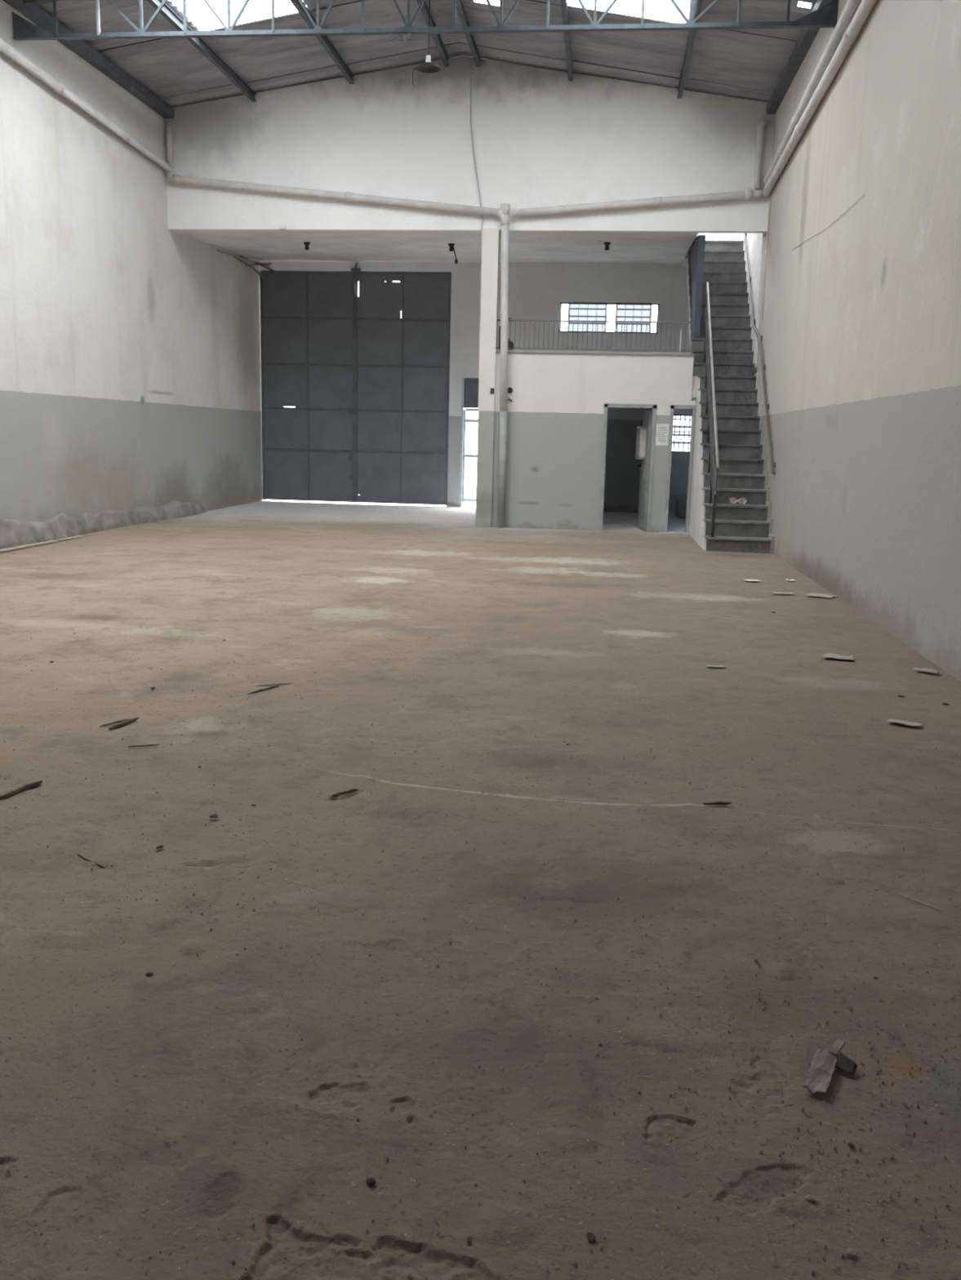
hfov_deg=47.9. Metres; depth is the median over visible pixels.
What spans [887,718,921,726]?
paper scrap
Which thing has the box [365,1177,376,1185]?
crumb
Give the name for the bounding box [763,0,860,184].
drain pipe
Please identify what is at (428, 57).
socket
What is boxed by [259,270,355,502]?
gate leaf
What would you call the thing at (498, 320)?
railing
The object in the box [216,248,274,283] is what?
bundle
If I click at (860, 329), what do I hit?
wall
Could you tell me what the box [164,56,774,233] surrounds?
wall
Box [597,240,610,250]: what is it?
ceiling lamp
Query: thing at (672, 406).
door frame
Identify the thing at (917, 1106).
grit
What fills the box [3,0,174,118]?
beam
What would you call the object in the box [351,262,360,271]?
bolt
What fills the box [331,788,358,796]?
wood splinter
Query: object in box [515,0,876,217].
drain pipe
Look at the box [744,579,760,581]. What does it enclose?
paper scrap
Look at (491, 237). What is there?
column
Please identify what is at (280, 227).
junction box
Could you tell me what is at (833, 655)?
paper scrap
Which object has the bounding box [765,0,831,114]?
beam
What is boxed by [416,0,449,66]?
rafter
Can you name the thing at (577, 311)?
window
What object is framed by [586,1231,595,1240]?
crumb
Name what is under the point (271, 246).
ceiling
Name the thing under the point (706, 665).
paper scrap
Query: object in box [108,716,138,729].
wood splinter
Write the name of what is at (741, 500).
cup
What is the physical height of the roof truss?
1.262 m
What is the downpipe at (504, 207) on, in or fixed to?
attached to the wall at (555, 414)
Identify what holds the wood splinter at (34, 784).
on the floor at (290, 578)
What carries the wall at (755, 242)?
attached to the wall at (860, 329)
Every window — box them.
[559,302,659,333]
[671,413,695,453]
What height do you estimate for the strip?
0.020 m
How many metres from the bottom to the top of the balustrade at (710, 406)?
3.894 m
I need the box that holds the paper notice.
[655,423,668,445]
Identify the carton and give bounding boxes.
[802,1039,857,1094]
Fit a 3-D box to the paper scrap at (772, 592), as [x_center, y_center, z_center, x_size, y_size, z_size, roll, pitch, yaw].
[3.077,-0.481,11.019,0.208,0.007,0.105,1,11,0]
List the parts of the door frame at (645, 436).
vision frame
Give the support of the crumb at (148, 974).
on the floor at (290, 578)
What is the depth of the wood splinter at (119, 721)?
5.60 m
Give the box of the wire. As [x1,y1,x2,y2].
[791,194,863,249]
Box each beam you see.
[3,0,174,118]
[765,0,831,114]
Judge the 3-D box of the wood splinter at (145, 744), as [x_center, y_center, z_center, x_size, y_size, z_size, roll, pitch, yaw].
[-1.623,0.510,5.214,0.145,0.010,0.014,-2,11,-16]
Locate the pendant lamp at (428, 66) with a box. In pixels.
[411,0,440,84]
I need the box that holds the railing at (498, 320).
[496,319,694,352]
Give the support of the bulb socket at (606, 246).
attached to the ceiling lamp at (606, 244)
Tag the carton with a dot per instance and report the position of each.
(824, 1061)
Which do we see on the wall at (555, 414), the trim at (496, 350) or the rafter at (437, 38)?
the trim at (496, 350)
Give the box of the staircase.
[684,235,774,554]
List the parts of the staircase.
stairwell panel, wall skirting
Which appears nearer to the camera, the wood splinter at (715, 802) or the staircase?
the wood splinter at (715, 802)
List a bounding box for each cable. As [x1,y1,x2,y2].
[470,59,483,235]
[760,197,770,324]
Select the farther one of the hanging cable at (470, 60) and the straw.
the hanging cable at (470, 60)
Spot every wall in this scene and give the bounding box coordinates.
[0,0,266,522]
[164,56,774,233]
[259,232,732,513]
[491,352,695,532]
[731,233,765,375]
[753,0,960,681]
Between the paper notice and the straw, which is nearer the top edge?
the paper notice
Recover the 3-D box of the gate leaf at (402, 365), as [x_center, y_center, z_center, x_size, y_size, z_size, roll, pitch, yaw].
[-1.686,-5.328,23.047,2.060,4.816,0.070,3,11,6]
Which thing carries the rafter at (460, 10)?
on the roof truss
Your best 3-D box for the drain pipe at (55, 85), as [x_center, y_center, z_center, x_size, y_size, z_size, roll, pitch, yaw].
[-3.311,-6.111,9.415,5.738,1.665,16.865,3,11,6]
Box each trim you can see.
[459,377,464,506]
[495,349,693,355]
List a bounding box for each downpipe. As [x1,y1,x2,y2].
[165,122,173,168]
[497,203,511,528]
[753,118,768,189]
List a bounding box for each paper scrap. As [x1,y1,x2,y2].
[706,665,724,666]
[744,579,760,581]
[772,591,794,594]
[805,592,836,598]
[822,653,853,659]
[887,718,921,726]
[912,667,940,673]
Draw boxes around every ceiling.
[36,0,817,107]
[174,231,698,263]
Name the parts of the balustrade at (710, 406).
post, post, post, post, rail, post, post, hand rail, newel post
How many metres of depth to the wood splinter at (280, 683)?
6.53 m
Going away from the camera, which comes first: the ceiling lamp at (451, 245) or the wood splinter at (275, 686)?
the wood splinter at (275, 686)
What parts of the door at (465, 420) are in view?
rail, rail, rail, rail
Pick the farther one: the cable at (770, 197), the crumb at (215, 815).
the cable at (770, 197)
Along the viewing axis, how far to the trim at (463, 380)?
23.14 m
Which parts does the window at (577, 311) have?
pane, pane, pane, pane, pane, pane, pane, pane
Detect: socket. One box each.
[425,54,431,62]
[604,244,608,250]
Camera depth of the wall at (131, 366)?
15.97 m
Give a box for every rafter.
[146,0,256,102]
[289,0,354,84]
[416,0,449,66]
[456,0,480,66]
[560,0,573,80]
[676,0,702,97]
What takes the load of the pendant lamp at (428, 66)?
hanging from the ceiling at (743, 64)
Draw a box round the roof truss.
[11,0,838,40]
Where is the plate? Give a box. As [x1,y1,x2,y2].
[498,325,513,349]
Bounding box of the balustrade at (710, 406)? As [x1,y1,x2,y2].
[702,281,719,537]
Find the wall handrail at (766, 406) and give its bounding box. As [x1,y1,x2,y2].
[743,233,775,474]
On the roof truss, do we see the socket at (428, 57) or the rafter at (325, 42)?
the rafter at (325, 42)
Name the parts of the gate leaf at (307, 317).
panel, panel, panel, panel, panel, rail, rail, rail, rail, rail, rail, panel, panel, panel, panel, panel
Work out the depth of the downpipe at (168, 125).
17.78 m
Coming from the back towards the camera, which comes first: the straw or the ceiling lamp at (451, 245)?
the ceiling lamp at (451, 245)
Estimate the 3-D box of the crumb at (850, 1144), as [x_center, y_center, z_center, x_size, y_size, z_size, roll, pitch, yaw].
[0.809,1.103,2.363,0.015,0.007,0.015,5,11,18]
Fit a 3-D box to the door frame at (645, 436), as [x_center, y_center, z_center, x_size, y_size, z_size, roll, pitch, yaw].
[2.490,-2.934,18.411,0.855,2.090,0.850,3,11,6]
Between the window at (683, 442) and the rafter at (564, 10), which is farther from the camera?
the window at (683, 442)
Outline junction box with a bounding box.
[278,225,286,229]
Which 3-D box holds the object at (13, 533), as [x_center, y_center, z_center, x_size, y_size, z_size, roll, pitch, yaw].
[-6.378,-0.614,9.374,0.202,0.516,22.300,3,11,6]
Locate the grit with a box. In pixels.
[0,619,960,1279]
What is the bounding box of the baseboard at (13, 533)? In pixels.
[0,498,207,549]
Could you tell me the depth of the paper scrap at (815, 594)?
10.88 m
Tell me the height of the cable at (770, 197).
1.900 m
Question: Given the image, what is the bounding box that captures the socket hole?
[507,386,512,393]
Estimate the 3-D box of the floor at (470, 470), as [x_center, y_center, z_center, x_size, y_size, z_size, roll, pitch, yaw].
[4.675,-5.919,41.142,60.000,0.270,36.410,3,11,6]
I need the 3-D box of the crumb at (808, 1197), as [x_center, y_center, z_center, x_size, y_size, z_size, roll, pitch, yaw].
[0.667,1.131,2.190,0.024,0.010,0.015,3,11,8]
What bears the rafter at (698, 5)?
on the roof truss
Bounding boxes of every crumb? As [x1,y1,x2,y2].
[145,972,153,977]
[208,813,217,817]
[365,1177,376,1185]
[466,1236,471,1243]
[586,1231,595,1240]
[803,1194,816,1201]
[844,1247,857,1256]
[847,1142,853,1146]
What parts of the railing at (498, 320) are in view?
rail, rail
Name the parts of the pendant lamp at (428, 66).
lamp shade, cord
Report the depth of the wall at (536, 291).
22.54 m
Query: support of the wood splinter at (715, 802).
on the floor at (290, 578)
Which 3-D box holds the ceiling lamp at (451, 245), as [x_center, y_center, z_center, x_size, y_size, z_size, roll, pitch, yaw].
[-0.495,-6.945,19.447,0.181,0.342,0.117,3,11,6]
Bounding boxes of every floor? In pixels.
[0,500,960,1279]
[266,464,476,506]
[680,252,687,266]
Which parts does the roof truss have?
gusset plate, gusset plate, gusset plate, gusset plate, gusset plate, gusset plate, gusset plate, gusset plate, gusset plate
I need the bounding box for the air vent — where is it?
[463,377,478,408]
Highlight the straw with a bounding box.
[892,891,942,911]
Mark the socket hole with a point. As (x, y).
(509, 389)
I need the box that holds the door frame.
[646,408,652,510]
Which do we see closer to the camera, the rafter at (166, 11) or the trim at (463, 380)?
the rafter at (166, 11)
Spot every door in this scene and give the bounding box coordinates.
[462,408,478,502]
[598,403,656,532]
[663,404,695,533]
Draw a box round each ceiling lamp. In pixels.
[303,241,310,249]
[448,243,457,263]
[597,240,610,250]
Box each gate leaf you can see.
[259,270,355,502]
[353,271,451,505]
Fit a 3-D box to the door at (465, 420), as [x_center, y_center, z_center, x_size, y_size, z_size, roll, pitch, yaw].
[0.082,-3.948,23.210,0.930,1.995,0.040,3,11,6]
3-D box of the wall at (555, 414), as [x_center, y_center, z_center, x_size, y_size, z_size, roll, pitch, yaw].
[1.867,-3.249,18.082,3.310,3.000,0.150,3,11,6]
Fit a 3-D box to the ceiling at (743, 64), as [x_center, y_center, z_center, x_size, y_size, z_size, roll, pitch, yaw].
[-1.196,-7.499,9.446,9.838,0.855,28.180,3,11,6]
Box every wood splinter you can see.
[0,780,42,799]
[76,853,105,867]
[99,718,129,727]
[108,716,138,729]
[128,744,159,746]
[247,684,281,694]
[255,683,290,686]
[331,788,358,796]
[702,801,731,804]
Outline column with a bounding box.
[475,228,500,527]
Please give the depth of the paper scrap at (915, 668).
7.36 m
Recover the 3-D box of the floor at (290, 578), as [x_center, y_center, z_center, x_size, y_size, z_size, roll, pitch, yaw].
[-1.360,-0.527,10.801,10.038,0.041,26.190,3,11,6]
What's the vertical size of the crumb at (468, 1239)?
0.005 m
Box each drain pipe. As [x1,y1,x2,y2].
[0,38,509,226]
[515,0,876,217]
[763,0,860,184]
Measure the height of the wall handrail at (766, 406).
4.592 m
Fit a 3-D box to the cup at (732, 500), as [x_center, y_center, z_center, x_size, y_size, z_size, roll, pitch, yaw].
[3.630,-2.006,15.538,0.121,0.090,0.090,3,11,6]
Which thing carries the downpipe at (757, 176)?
attached to the wall at (541, 138)
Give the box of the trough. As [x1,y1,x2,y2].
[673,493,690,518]
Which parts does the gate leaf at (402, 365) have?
gate cover strip, panel, panel, panel, panel, panel, rail, rail, rail, rail, rail, rail, panel, panel, panel, panel, panel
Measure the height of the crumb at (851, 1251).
0.009 m
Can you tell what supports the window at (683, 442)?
in the wall at (536, 291)
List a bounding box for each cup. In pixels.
[728,497,737,503]
[737,497,746,503]
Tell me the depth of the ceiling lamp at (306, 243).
19.59 m
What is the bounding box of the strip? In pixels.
[0,535,83,552]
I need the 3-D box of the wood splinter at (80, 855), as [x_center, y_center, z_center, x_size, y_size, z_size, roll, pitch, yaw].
[-1.375,0.779,3.814,0.181,0.007,0.009,10,14,39]

